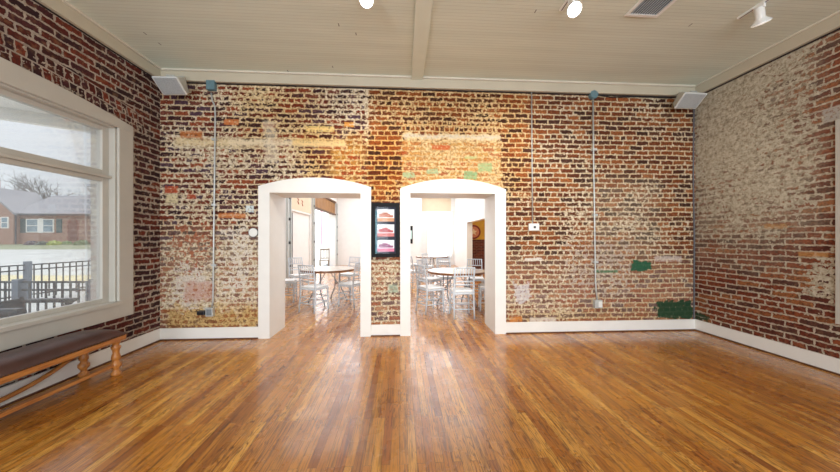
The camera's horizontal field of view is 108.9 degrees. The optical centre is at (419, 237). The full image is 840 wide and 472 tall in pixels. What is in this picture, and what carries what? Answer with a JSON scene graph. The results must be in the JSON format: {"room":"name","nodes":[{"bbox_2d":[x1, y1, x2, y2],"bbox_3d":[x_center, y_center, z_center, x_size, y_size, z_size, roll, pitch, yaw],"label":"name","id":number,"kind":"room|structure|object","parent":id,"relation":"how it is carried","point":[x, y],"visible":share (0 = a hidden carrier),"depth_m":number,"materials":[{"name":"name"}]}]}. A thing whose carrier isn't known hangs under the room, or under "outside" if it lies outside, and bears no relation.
{"room":"event hall","nodes":[
{"label":"event hall","id":0,"kind":"room"},
{"bbox_2d":[0,0,336,387],"bbox_3d":[-3.945,-0.460,6.225,0.350,3.780,19.500,0,0,-3],"label":"wall","id":1,"kind":"structure","parent":0,"point":[33,38],"depth_m":3.62,"materials":[{"name":"brick"}]},
{"bbox_2d":[0,96,69,129],"bbox_3d":[-5.895,-2.200,5.207,3.364,0.260,2.620,0,0,-3],"label":"porch roof","id":2,"kind":"structure","parent":1,"relation":"attached to","point":[10,110],"depth_m":5.35,"materials":[{"name":"white paint"}]},
{"bbox_2d":[0,57,132,351],"bbox_3d":[-3.635,-0.286,2.186,0.325,2.479,3.140,0,0,-3],"label":"window","id":3,"kind":"structure","parent":1,"relation":"in","point":[104,151],"depth_m":3.37,"materials":[{"name":"paint"}]},
{"bbox_2d":[0,329,160,408],"bbox_3d":[-3.408,1.347,0.496,0.036,0.165,7.398,0,0,-3],"label":"baseboard","id":4,"kind":"structure","parent":1,"relation":"attached to","point":[70,370],"depth_m":3.05,"materials":[{"name":"white paint"}]},
{"bbox_2d":[33,0,160,76],"bbox_3d":[-3.385,-2.267,0.483,0.080,0.167,7.370,0,0,-3],"label":"trim","id":5,"kind":"structure","parent":1,"relation":"attached to","point":[62,9],"depth_m":3.31,"materials":[{"name":"beige paint"}]},
{"bbox_2d":[286,198,291,286],"bbox_3d":[-3.890,-0.170,8.904,0.079,3.200,0.260,0,0,-3],"label":"door track","id":6,"kind":"object","parent":1,"relation":"attached to","point":[288,200],"visible":0.6,"depth_m":8.79,"materials":[{"name":"metal"}]},
{"bbox_2d":[292,209,310,280],"bbox_3d":[-4.105,0.265,10.151,0.200,2.330,2.097,0,0,-3],"label":"door","id":7,"kind":"structure","parent":1,"relation":"in","point":[301,221],"depth_m":10.32,"materials":[{"name":"white paint"}]},
{"bbox_2d":[312,198,314,275],"bbox_3d":[-4.038,-0.170,11.375,0.079,3.200,0.200,0,0,-3],"label":"door track","id":8,"kind":"object","parent":1,"relation":"attached to","point":[313,199],"visible":0.71,"depth_m":11.28,"materials":[{"name":"metal"}]},
{"bbox_2d":[315,198,335,214],"bbox_3d":[-4.257,-1.510,13.423,0.170,0.680,3.793,0,0,-3],"label":"window shade","id":9,"kind":"object","parent":1,"relation":"attached to","point":[327,205],"depth_m":13.40,"materials":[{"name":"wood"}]},
{"bbox_2d":[336,203,337,265],"bbox_3d":[-4.281,-0.170,15.421,0.079,3.200,0.200,0,0,-3],"label":"door track","id":10,"kind":"object","parent":1,"relation":"attached to","point":[336,203],"visible":0.97,"depth_m":15.32,"materials":[{"name":"metal"}]},
{"bbox_2d":[292,198,310,213],"bbox_3d":[-4.167,-1.625,10.147,0.376,1.450,2.097,0,0,-3],"label":"panel","id":11,"kind":"object","parent":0,"point":[300,204],"visible":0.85,"depth_m":10.22,"materials":[{"name":"paint"}]},
{"bbox_2d":[337,198,453,264],"bbox_3d":[-1.106,-0.460,16.006,6.490,3.780,0.312,0,0,-3],"label":"wall","id":12,"kind":"structure","parent":0,"point":[348,208],"depth_m":15.72,"materials":[{"name":"white paint"}]},
{"bbox_2d":[426,211,453,255],"bbox_3d":[1.063,-0.225,16.062,1.487,2.410,0.200,0,0,-3],"label":"window","id":13,"kind":"structure","parent":12,"relation":"in","point":[426,211],"depth_m":15.96,"materials":[{"name":"white paint"}]},
{"bbox_2d":[427,213,453,257],"bbox_3d":[1.072,-0.116,15.922,1.447,2.392,0.035,0,0,-3],"label":"sheer curtain","id":14,"kind":"object","parent":13,"relation":"hanging from","point":[439,224],"visible":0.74,"depth_m":15.92,"materials":[{"name":"white fabric"}]},
{"bbox_2d":[410,198,420,263],"bbox_3d":[-0.386,-0.460,15.730,0.902,3.780,0.350,0,0,-3],"label":"wall","id":15,"kind":"structure","parent":0,"point":[415,203],"depth_m":15.57,"materials":[{"name":"white paint"}]},
{"bbox_2d":[410,226,412,243],"bbox_3d":[-0.519,-0.170,15.532,0.280,0.920,0.030,0,0,-3],"label":"wall picture","id":16,"kind":"object","parent":15,"relation":"attached to","point":[411,227],"visible":0.41,"depth_m":15.52,"materials":[{"name":"black wood"}]},
{"bbox_2d":[0,265,839,471],"bbox_3d":[1.484,1.490,6.651,10.640,0.120,19.300,0,0,-3],"label":"floor","id":17,"kind":"structure","parent":0,"point":[316,395],"depth_m":2.59,"materials":[{"name":"brown wood"}]},
{"bbox_2d":[0,329,127,417],"bbox_3d":[-3.272,1.177,2.223,0.418,0.507,1.943,0,0,-3],"label":"upholstered bench","id":18,"kind":"object","parent":17,"relation":"on","point":[17,363],"visible":1,"depth_m":2.63,"materials":[{"name":"brown wood"}]},
{"bbox_2d":[285,278,296,302],"bbox_3d":[-3.037,0.972,6.742,0.469,0.920,0.401,0,0,-13],"label":"chair","id":19,"kind":"object","parent":17,"relation":"on","point":[290,280],"visible":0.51,"depth_m":6.62,"materials":[{"name":"white paint"}]},
{"bbox_2d":[285,278,296,281],"bbox_3d":[-2.994,0.954,6.752,0.360,0.038,0.380,0,0,-13],"label":"cushion","id":20,"kind":"object","parent":19,"relation":"on","point":[290,279],"depth_m":6.76,"materials":[{"name":"white fabric"}]},
{"bbox_2d":[288,257,309,293],"bbox_3d":[-3.149,0.972,7.775,0.401,0.920,0.469,0,0,-43],"label":"chair","id":21,"kind":"object","parent":17,"relation":"on","point":[289,267],"visible":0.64,"depth_m":7.77,"materials":[{"name":"white paint"}]},
{"bbox_2d":[289,274,308,276],"bbox_3d":[-3.119,0.954,7.743,0.380,0.038,0.360,0,0,-43],"label":"cushion","id":22,"kind":"object","parent":21,"relation":"on","point":[290,275],"depth_m":7.68,"materials":[{"name":"white fabric"}]},
{"bbox_2d":[297,265,328,313],"bbox_3d":[-2.097,0.972,5.898,0.401,0.920,0.469,0,0,21],"label":"chair","id":23,"kind":"object","parent":17,"relation":"on","point":[314,287],"visible":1,"depth_m":5.78,"materials":[{"name":"white paint"}]},
{"bbox_2d":[301,284,327,288],"bbox_3d":[-2.082,0.954,5.939,0.380,0.038,0.360,0,0,21],"label":"cushion","id":24,"kind":"object","parent":23,"relation":"on","point":[311,286],"depth_m":5.83,"materials":[{"name":"white fabric"}]},
{"bbox_2d":[300,266,353,305],"bbox_3d":[-2.061,1.057,6.720,1.213,0.756,1.213,0,0,31],"label":"round table","id":25,"kind":"object","parent":17,"relation":"on","point":[319,269],"visible":0.81,"depth_m":6.56,"materials":[{"name":"laminate"}]},
{"bbox_2d":[338,263,359,308],"bbox_3d":[-1.419,0.972,6.335,0.469,0.920,0.401,0,0,27],"label":"chair","id":26,"kind":"object","parent":17,"relation":"on","point":[353,283],"visible":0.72,"depth_m":6.21,"materials":[{"name":"white paint"}]},
{"bbox_2d":[339,281,359,285],"bbox_3d":[-1.459,0.954,6.354,0.360,0.038,0.380,0,0,27],"label":"cushion","id":27,"kind":"object","parent":26,"relation":"on","point":[348,283],"depth_m":6.23,"materials":[{"name":"white fabric"}]},
{"bbox_2d":[338,257,359,292],"bbox_3d":[-1.878,0.972,8.030,0.401,0.920,0.469,0,0,27],"label":"chair","id":28,"kind":"object","parent":17,"relation":"on","point":[349,275],"visible":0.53,"depth_m":8.09,"materials":[{"name":"white paint"}]},
{"bbox_2d":[340,272,357,275],"bbox_3d":[-1.898,0.954,7.991,0.380,0.038,0.360,0,0,27],"label":"cushion","id":29,"kind":"object","parent":28,"relation":"on","point":[346,273],"depth_m":7.90,"materials":[{"name":"white fabric"}]},
{"bbox_2d":[410,256,420,288],"bbox_3d":[-0.264,0.972,8.671,0.401,0.920,0.469,0,0,32],"label":"chair","id":30,"kind":"object","parent":17,"relation":"on","point":[412,271],"visible":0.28,"depth_m":8.44,"materials":[{"name":"white paint"}]},
{"bbox_2d":[422,253,433,276],"bbox_3d":[0.268,0.972,10.166,0.401,0.920,0.469,0,0,7],"label":"chair","id":31,"kind":"object","parent":17,"relation":"on","point":[432,265],"visible":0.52,"depth_m":9.98,"materials":[{"name":"white paint"}]},
{"bbox_2d":[414,264,444,314],"bbox_3d":[0.175,0.972,5.833,0.469,0.920,0.401,0,0,-30],"label":"chair","id":32,"kind":"object","parent":17,"relation":"on","point":[431,287],"visible":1,"depth_m":5.77,"materials":[{"name":"white paint"}]},
{"bbox_2d":[418,284,443,289],"bbox_3d":[0.213,0.954,5.855,0.360,0.038,0.380,0,0,-30],"label":"cushion","id":33,"kind":"object","parent":32,"relation":"on","point":[431,286],"depth_m":5.77,"materials":[{"name":"white fabric"}]},
{"bbox_2d":[417,259,441,298],"bbox_3d":[0.209,0.972,7.073,0.469,0.920,0.401,0,0,42],"label":"chair","id":34,"kind":"object","parent":17,"relation":"on","point":[429,279],"visible":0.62,"depth_m":7.04,"materials":[{"name":"white paint"}]},
{"bbox_2d":[420,277,440,280],"bbox_3d":[0.242,0.954,7.043,0.360,0.038,0.380,0,0,42],"label":"cushion","id":35,"kind":"object","parent":34,"relation":"on","point":[428,278],"depth_m":6.93,"materials":[{"name":"white fabric"}]},
{"bbox_2d":[416,255,447,275],"bbox_3d":[0.448,1.057,11.200,1.213,0.756,1.213,0,0,-25],"label":"round table","id":36,"kind":"object","parent":17,"relation":"on","point":[434,256],"visible":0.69,"depth_m":11.01,"materials":[{"name":"laminate"}]},
{"bbox_2d":[438,250,449,267],"bbox_3d":[0.978,0.972,12.133,0.401,0.920,0.469,0,0,17],"label":"chair","id":37,"kind":"object","parent":17,"relation":"on","point":[441,250],"visible":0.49,"depth_m":12.24,"materials":[{"name":"white paint"}]},
{"bbox_2d":[436,258,455,296],"bbox_3d":[0.639,0.972,7.483,0.401,0.920,0.469,0,0,-11],"label":"chair","id":38,"kind":"object","parent":17,"relation":"on","point":[439,276],"visible":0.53,"depth_m":7.61,"materials":[{"name":"white paint"}]},
{"bbox_2d":[437,275,453,277],"bbox_3d":[0.648,0.954,7.440,0.380,0.038,0.360,0,0,-11],"label":"cushion","id":39,"kind":"object","parent":38,"relation":"on","point":[440,276],"depth_m":7.29,"materials":[{"name":"white fabric"}]},
{"bbox_2d":[428,268,484,310],"bbox_3d":[0.766,1.057,6.300,1.213,0.756,1.213,0,0,-29],"label":"round table","id":40,"kind":"object","parent":17,"relation":"on","point":[447,272],"visible":0.78,"depth_m":6.08,"materials":[{"name":"laminate"}]},
{"bbox_2d":[449,267,474,319],"bbox_3d":[0.764,0.972,5.466,0.401,0.920,0.469,0,0,-5],"label":"chair","id":41,"kind":"object","parent":17,"relation":"on","point":[468,291],"visible":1,"depth_m":5.30,"materials":[{"name":"white paint"}]},
{"bbox_2d":[449,287,472,292],"bbox_3d":[0.760,0.954,5.510,0.380,0.038,0.360,0,0,-5],"label":"cushion","id":42,"kind":"object","parent":41,"relation":"on","point":[458,289],"depth_m":5.37,"materials":[{"name":"white fabric"}]},
{"bbox_2d":[466,259,484,298],"bbox_3d":[1.325,0.972,7.184,0.401,0.920,0.469,0,0,5],"label":"chair","id":43,"kind":"object","parent":17,"relation":"on","point":[477,278],"visible":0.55,"depth_m":7.31,"materials":[{"name":"white paint"}]},
{"bbox_2d":[467,276,483,279],"bbox_3d":[1.322,0.954,7.140,0.380,0.038,0.360,0,0,5],"label":"cushion","id":44,"kind":"object","parent":43,"relation":"on","point":[476,277],"depth_m":6.98,"materials":[{"name":"white fabric"}]},
{"bbox_2d":[478,283,484,311],"bbox_3d":[1.414,0.972,5.996,0.469,0.920,0.401,0,0,7],"label":"chair","id":45,"kind":"object","parent":17,"relation":"on","point":[481,286],"visible":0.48,"depth_m":5.91,"materials":[{"name":"white paint"}]},
{"bbox_2d":[160,84,694,327],"bbox_3d":[0.259,-0.460,4.699,8.860,3.780,0.510,0,0,-3],"label":"wall","id":46,"kind":"structure","parent":0,"point":[643,157],"depth_m":4.47,"materials":[{"name":"brick"}]},
{"bbox_2d":[152,74,188,94],"bbox_3d":[-3.259,-2.049,3.974,0.443,0.334,0.514,0,0,-3],"label":"wall speaker","id":47,"kind":"object","parent":46,"relation":"attached to","point":[168,84],"visible":1,"depth_m":3.84,"materials":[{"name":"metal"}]},
{"bbox_2d":[153,78,184,93],"bbox_3d":[-3.199,-1.941,3.834,0.305,0.119,0.217,0,0,-3],"label":"grille","id":48,"kind":"object","parent":47,"relation":"attached to","point":[166,85],"depth_m":3.83,"materials":[{"name":"white metal"}]},
{"bbox_2d":[159,327,257,340],"bbox_3d":[-2.972,1.347,4.232,1.353,0.165,0.036,0,0,-3],"label":"baseboard","id":49,"kind":"structure","parent":46,"relation":"attached to","point":[205,333],"depth_m":4.22,"materials":[{"name":"white paint"}]},
{"bbox_2d":[205,80,217,316],"bbox_3d":[-2.934,-0.555,4.219,0.131,3.308,0.066,0,0,-3],"label":"conduit","id":50,"kind":"object","parent":46,"relation":"attached to","point":[211,85],"visible":1,"depth_m":4.21,"materials":[{"name":"metal"}]},
{"bbox_2d":[197,310,204,314],"bbox_3d":[-3.056,1.047,4.206,0.105,0.056,0.073,0,0,-3],"label":"adapter","id":51,"kind":"object","parent":50,"relation":"attached to","point":[200,312],"visible":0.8,"depth_m":4.17,"materials":[{"name":"black plastic"}]},
{"bbox_2d":[206,309,210,314],"bbox_3d":[-2.948,1.039,4.188,0.064,0.083,0.006,0,0,-3],"label":"outlet","id":52,"kind":"object","parent":50,"relation":"attached to","point":[208,311],"depth_m":4.18,"materials":[{"name":"grey metal"}]},
{"bbox_2d":[248,227,257,237],"bbox_3d":[-2.378,-0.079,4.275,0.144,0.144,0.020,0,0,-3],"label":"wall plate","id":53,"kind":"object","parent":46,"relation":"attached to","point":[253,232],"visible":1,"depth_m":4.27,"materials":[{"name":"white plastic"}]},
{"bbox_2d":[258,178,370,338],"bbox_3d":[-1.520,0.281,4.585,1.588,2.298,0.565,0,0,-3],"label":"door frame","id":54,"kind":"structure","parent":46,"relation":"in","point":[271,196],"depth_m":4.34,"materials":[{"name":"white paint"}]},
{"bbox_2d":[371,203,399,256],"bbox_3d":[-0.502,-0.116,4.378,0.408,0.791,0.040,0,0,-3],"label":"picture frame","id":55,"kind":"object","parent":46,"relation":"attached to","point":[385,217],"visible":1,"depth_m":4.37,"materials":[{"name":"black wood"}]},
{"bbox_2d":[377,240,393,251],"bbox_3d":[-0.499,0.114,4.381,0.244,0.169,0.010,0,0,-3],"label":"photo","id":56,"kind":"object","parent":55,"relation":"attached to","point":[382,245],"depth_m":4.38,"materials":[{"name":"paper"}]},
{"bbox_2d":[377,224,393,235],"bbox_3d":[-0.499,-0.110,4.381,0.244,0.176,0.010,0,0,-3],"label":"photo","id":57,"kind":"object","parent":55,"relation":"attached to","point":[382,229],"depth_m":4.38,"materials":[{"name":"paper"}]},
{"bbox_2d":[377,209,393,220],"bbox_3d":[-0.499,-0.330,4.381,0.244,0.176,0.010,0,0,-3],"label":"photo","id":58,"kind":"object","parent":55,"relation":"attached to","point":[382,214],"depth_m":4.38,"materials":[{"name":"paper"}]},
{"bbox_2d":[371,324,399,336],"bbox_3d":[-0.501,1.347,4.380,0.423,0.165,0.036,0,0,-3],"label":"baseboard","id":59,"kind":"structure","parent":46,"relation":"attached to","point":[380,329],"depth_m":4.37,"materials":[{"name":"white paint"}]},
{"bbox_2d":[160,68,696,97],"bbox_3d":[0.327,-2.264,4.407,7.960,0.173,0.080,0,0,-3],"label":"ceiling beam","id":60,"kind":"structure","parent":46,"relation":"attached to","point":[192,76],"depth_m":4.38,"materials":[{"name":"beige paint"}]},
{"bbox_2d":[400,179,505,335],"bbox_3d":[0.479,0.279,4.705,1.573,2.302,0.565,0,0,-3],"label":"door frame","id":61,"kind":"structure","parent":46,"relation":"in","point":[494,196],"depth_m":4.46,"materials":[{"name":"white paint"}]},
{"bbox_2d":[528,92,538,230],"bbox_3d":[1.708,-1.173,4.504,0.155,2.122,0.053,0,0,-3],"label":"conduit","id":62,"kind":"object","parent":46,"relation":"attached to","point":[532,226],"visible":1,"depth_m":4.50,"materials":[{"name":"metal"}]},
{"bbox_2d":[588,90,602,307],"bbox_3d":[2.663,-0.588,4.555,0.191,3.294,0.066,0,0,-3],"label":"conduit","id":63,"kind":"object","parent":46,"relation":"attached to","point":[597,303],"visible":1,"depth_m":4.55,"materials":[{"name":"metal"}]},
{"bbox_2d":[506,319,694,333],"bbox_3d":[2.789,1.347,4.577,3.023,0.165,0.036,0,0,-3],"label":"baseboard","id":64,"kind":"structure","parent":46,"relation":"attached to","point":[672,324],"depth_m":4.57,"materials":[{"name":"white paint"}]},
{"bbox_2d":[598,94,671,98],"bbox_3d":[3.305,-2.168,4.610,1.195,0.039,0.024,0,0,-3],"label":"cable","id":65,"kind":"object","parent":46,"relation":"attached to","point":[598,94],"visible":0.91,"depth_m":4.61,"materials":[{"name":"black plastic"}]},
{"bbox_2d":[673,91,706,108],"bbox_3d":[3.964,-2.060,4.435,0.513,0.314,0.458,0,0,-3],"label":"wall speaker","id":66,"kind":"object","parent":46,"relation":"attached to","point":[691,99],"visible":1,"depth_m":4.32,"materials":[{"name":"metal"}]},
{"bbox_2d":[692,109,694,318],"bbox_3d":[4.264,-0.405,4.672,0.034,3.330,0.022,0,0,-3],"label":"cable","id":67,"kind":"object","parent":46,"relation":"attached to","point":[693,109],"visible":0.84,"depth_m":4.67,"materials":[{"name":"grey metal"}]},
{"bbox_2d":[66,0,839,84],"bbox_3d":[0.490,-2.410,0.846,9.060,0.120,8.230,0,0,-3],"label":"ceiling","id":68,"kind":"structure","parent":0,"point":[690,42],"depth_m":3.50,"materials":[{"name":"white paint"}]},
{"bbox_2d":[359,0,373,8],"bbox_3d":[-0.461,-2.225,2.317,0.134,0.249,1.300,0,0,-3],"label":"track light","id":69,"kind":"object","parent":68,"relation":"hanging from","point":[367,4],"visible":1,"depth_m":2.72,"materials":[{"name":"white plastic"}]},
{"bbox_2d":[411,0,432,79],"bbox_3d":[0.176,-2.328,0.697,0.170,0.045,7.370,0,0,-3],"label":"trim","id":70,"kind":"structure","parent":68,"relation":"attached to","point":[423,8],"depth_m":3.43,"materials":[{"name":"paint"}]},
{"bbox_2d":[559,0,581,17],"bbox_3d":[1.476,-2.225,2.433,0.134,0.249,1.300,0,0,-3],"label":"track light","id":71,"kind":"object","parent":68,"relation":"hanging from","point":[574,9],"visible":1,"depth_m":2.83,"materials":[{"name":"white plastic"}]},
{"bbox_2d":[624,0,676,17],"bbox_3d":[2.346,-2.340,2.971,0.360,0.019,0.410,0,0,-3],"label":"ceiling vent","id":72,"kind":"object","parent":68,"relation":"in","point":[642,8],"visible":1,"depth_m":3.06,"materials":[{"name":"white plastic"}]},
{"bbox_2d":[737,0,772,27],"bbox_3d":[3.476,-2.245,2.553,0.164,0.209,1.300,0,0,-3],"label":"track light","id":73,"kind":"object","parent":68,"relation":"hanging from","point":[759,11],"visible":1,"depth_m":3.00,"materials":[{"name":"white plastic"}]},
{"bbox_2d":[454,198,484,266],"bbox_3d":[2.271,-0.460,10.570,0.200,3.780,10.970,0,0,-3],"label":"wall","id":74,"kind":"structure","parent":0,"point":[464,209],"depth_m":13.91,"materials":[{"name":"white paint"}]},
{"bbox_2d":[466,215,484,266],"bbox_3d":[2.240,0.335,11.089,0.240,2.190,3.870,0,0,-3],"label":"door","id":75,"kind":"structure","parent":74,"relation":"in","point":[468,225],"depth_m":12.88,"materials":[{"name":"white paint"}]},
{"bbox_2d":[472,220,484,268],"bbox_3d":[4.271,-0.460,13.971,4.200,3.780,0.220,0,0,-3],"label":"wall","id":76,"kind":"structure","parent":0,"point":[478,246],"depth_m":13.77,"materials":[{"name":"red brick"}]},
{"bbox_2d":[472,225,480,238],"bbox_3d":[2.461,-0.275,13.761,0.650,0.650,0.022,0,0,-3],"label":"round emblem","id":77,"kind":"object","parent":76,"relation":"attached to","point":[476,231],"visible":0.58,"depth_m":13.76,"materials":[{"name":"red ceramic"}]},
{"bbox_2d":[695,30,839,358],"bbox_3d":[4.728,-0.460,0.845,0.400,3.780,7.720,0,0,-3],"label":"wall","id":78,"kind":"structure","parent":0,"point":[765,137],"depth_m":3.72,"materials":[{"name":"brick"}]},
{"bbox_2d":[695,10,839,92],"bbox_3d":[4.481,-2.264,0.955,0.080,0.171,7.370,0,0,-3],"label":"trim","id":79,"kind":"structure","parent":78,"relation":"attached to","point":[830,24],"depth_m":3.64,"materials":[{"name":"beige paint"}]},
{"bbox_2d":[695,319,839,375],"bbox_3d":[4.502,1.347,0.970,0.036,0.165,7.398,0,0,-3],"label":"baseboard","id":80,"kind":"structure","parent":78,"relation":"attached to","point":[826,363],"depth_m":3.67,"materials":[{"name":"white paint"}]},
{"bbox_2d":[835,119,839,323],"bbox_3d":[4.634,-0.235,1.613,0.415,2.270,3.105,0,0,-3],"label":"window","id":81,"kind":"structure","parent":78,"relation":"in","point":[837,122],"depth_m":3.13,"materials":[{"name":"paint"}]},
{"label":"outside","id":82,"kind":"structure","parent":0,"visible":0},
{"bbox_2d":[0,244,327,312],"bbox_3d":[-110.772,0.962,47.896,207.630,1.137,136.889,0,0,-3],"label":"ground","id":83,"kind":"structure","parent":82,"point":[10,254],"depth_m":16.04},
{"bbox_2d":[5,178,51,194],"bbox_3d":[-60.687,-4.413,44.321,8.917,10.041,6.259,0,0,-32],"label":"bare tree","id":84,"kind":"object","parent":83,"relation":"on","point":[14,185],"visible":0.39,"depth_m":44.96,"materials":[{"name":"grey plant"}]},
{"bbox_2d":[23,241,37,244],"bbox_3d":[-37.227,0.461,28.820,1.066,0.428,0.875,0,0,-3],"label":"shrub","id":85,"kind":"object","parent":83,"relation":"on","point":[27,242],"visible":0.71,"depth_m":28.55,"materials":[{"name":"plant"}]},
{"bbox_2d":[0,296,77,317],"bbox_3d":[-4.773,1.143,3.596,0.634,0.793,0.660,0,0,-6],"label":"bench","id":86,"kind":"object","parent":83,"relation":"on","point":[13,307],"visible":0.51,"depth_m":3.80,"materials":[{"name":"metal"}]},
{"bbox_2d":[0,173,81,198],"bbox_3d":[-70.023,-5.969,54.959,9.985,13.150,7.171,0,0,-20],"label":"bare tree","id":87,"kind":"object","parent":83,"relation":"on","point":[19,177],"visible":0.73,"depth_m":54.16,"materials":[{"name":"grey plant"}]},
{"bbox_2d":[35,241,47,244],"bbox_3d":[-35.963,0.474,28.596,1.045,0.418,0.836,0,0,-3],"label":"shrub","id":88,"kind":"object","parent":83,"relation":"on","point":[38,242],"visible":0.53,"depth_m":28.36,"materials":[{"name":"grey plant"}]},
{"bbox_2d":[0,279,84,312],"bbox_3d":[-6.172,1.080,4.600,2.477,0.900,0.100,0,0,0],"label":"iron fence","id":89,"kind":"object","parent":83,"relation":"on","point":[18,289],"visible":0.35,"depth_m":4.59,"materials":[{"name":"black metal"}]},
{"bbox_2d":[0,188,87,243],"bbox_3d":[-36.883,-2.600,33.341,18.500,7.400,8.050,0,0,-4],"label":"brick house","id":90,"kind":"structure","parent":83,"relation":"on","point":[25,216],"depth_m":30.02,"materials":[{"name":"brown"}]},
{"bbox_2d":[20,219,25,232],"bbox_3d":[-39.422,-1.220,29.806,0.500,1.400,0.050,0,0,-4],"label":"shutter","id":91,"kind":"object","parent":90,"relation":"hanging from","point":[22,221],"depth_m":29.78,"materials":[{"name":"grey wood"}]},
{"bbox_2d":[56,219,61,232],"bbox_3d":[-36.130,-1.220,30.036,0.500,1.400,0.050,0,0,-4],"label":"shutter","id":92,"kind":"object","parent":90,"relation":"hanging from","point":[58,221],"depth_m":30.01,"materials":[{"name":"grey wood"}]},
{"bbox_2d":[0,260,87,300],"bbox_3d":[-9.393,1.045,7.450,0.100,0.970,2.610,0,0,5],"label":"iron fence","id":93,"kind":"object","parent":83,"relation":"on","point":[27,265],"visible":0.47,"depth_m":7.31,"materials":[{"name":"black metal"}]},
{"bbox_2d":[46,240,62,244],"bbox_3d":[-34.728,0.453,28.506,1.201,0.483,1.017,0,0,-3],"label":"shrub","id":94,"kind":"object","parent":83,"relation":"on","point":[54,242],"visible":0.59,"depth_m":28.26,"materials":[{"name":"green plant"}]},
{"bbox_2d":[34,183,84,198],"bbox_3d":[-53.782,-4.122,46.521,9.234,9.462,5.576,0,0,-39],"label":"bare tree","id":95,"kind":"object","parent":83,"relation":"on","point":[43,195],"visible":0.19,"depth_m":44.13,"materials":[{"name":"grey plant"}]},
{"bbox_2d":[62,241,71,244],"bbox_3d":[-34.520,0.446,29.303,0.931,0.391,0.716,0,0,-3],"label":"shrub","id":96,"kind":"object","parent":83,"relation":"on","point":[63,242],"visible":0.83,"depth_m":29.14,"materials":[{"name":"green plant"}]},
{"bbox_2d":[73,240,87,244],"bbox_3d":[-32.345,0.421,28.684,1.360,0.533,1.085,0,0,-3],"label":"shrub","id":97,"kind":"object","parent":83,"relation":"on","point":[79,242],"visible":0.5,"depth_m":28.39,"materials":[{"name":"green plant"}]},
{"bbox_2d":[315,209,328,244],"bbox_3d":[-9.140,-2.020,19.588,8.100,7.100,0.200,0,0,-3],"label":"wall","id":98,"kind":"structure","parent":83,"relation":"on","point":[325,216],"depth_m":19.65,"materials":[{"name":"white paint"}]},
{"bbox_2d":[315,211,328,263],"bbox_3d":[-5.796,-0.220,17.600,1.200,3.500,0.500,0,0,-3],"label":"post","id":99,"kind":"object","parent":83,"relation":"on","point":[317,247],"visible":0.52,"depth_m":17.37,"materials":[{"name":"white paint"}]},
{"bbox_2d":[315,245,328,263],"bbox_3d":[-5.796,0.980,17.600,1.200,1.100,0.500,0,0,-3],"label":"planter","id":100,"kind":"object","parent":99,"relation":"on","point":[317,247],"depth_m":17.35,"materials":[{"name":"white paint"}]},
{"bbox_2d":[319,248,329,265],"bbox_3d":[-4.717,1.020,14.791,0.440,1.020,0.460,0,0,-23],"label":"patio chair","id":101,"kind":"object","parent":83,"relation":"on","point":[323,249],"visible":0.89,"depth_m":14.62,"materials":[{"name":"white wood"}]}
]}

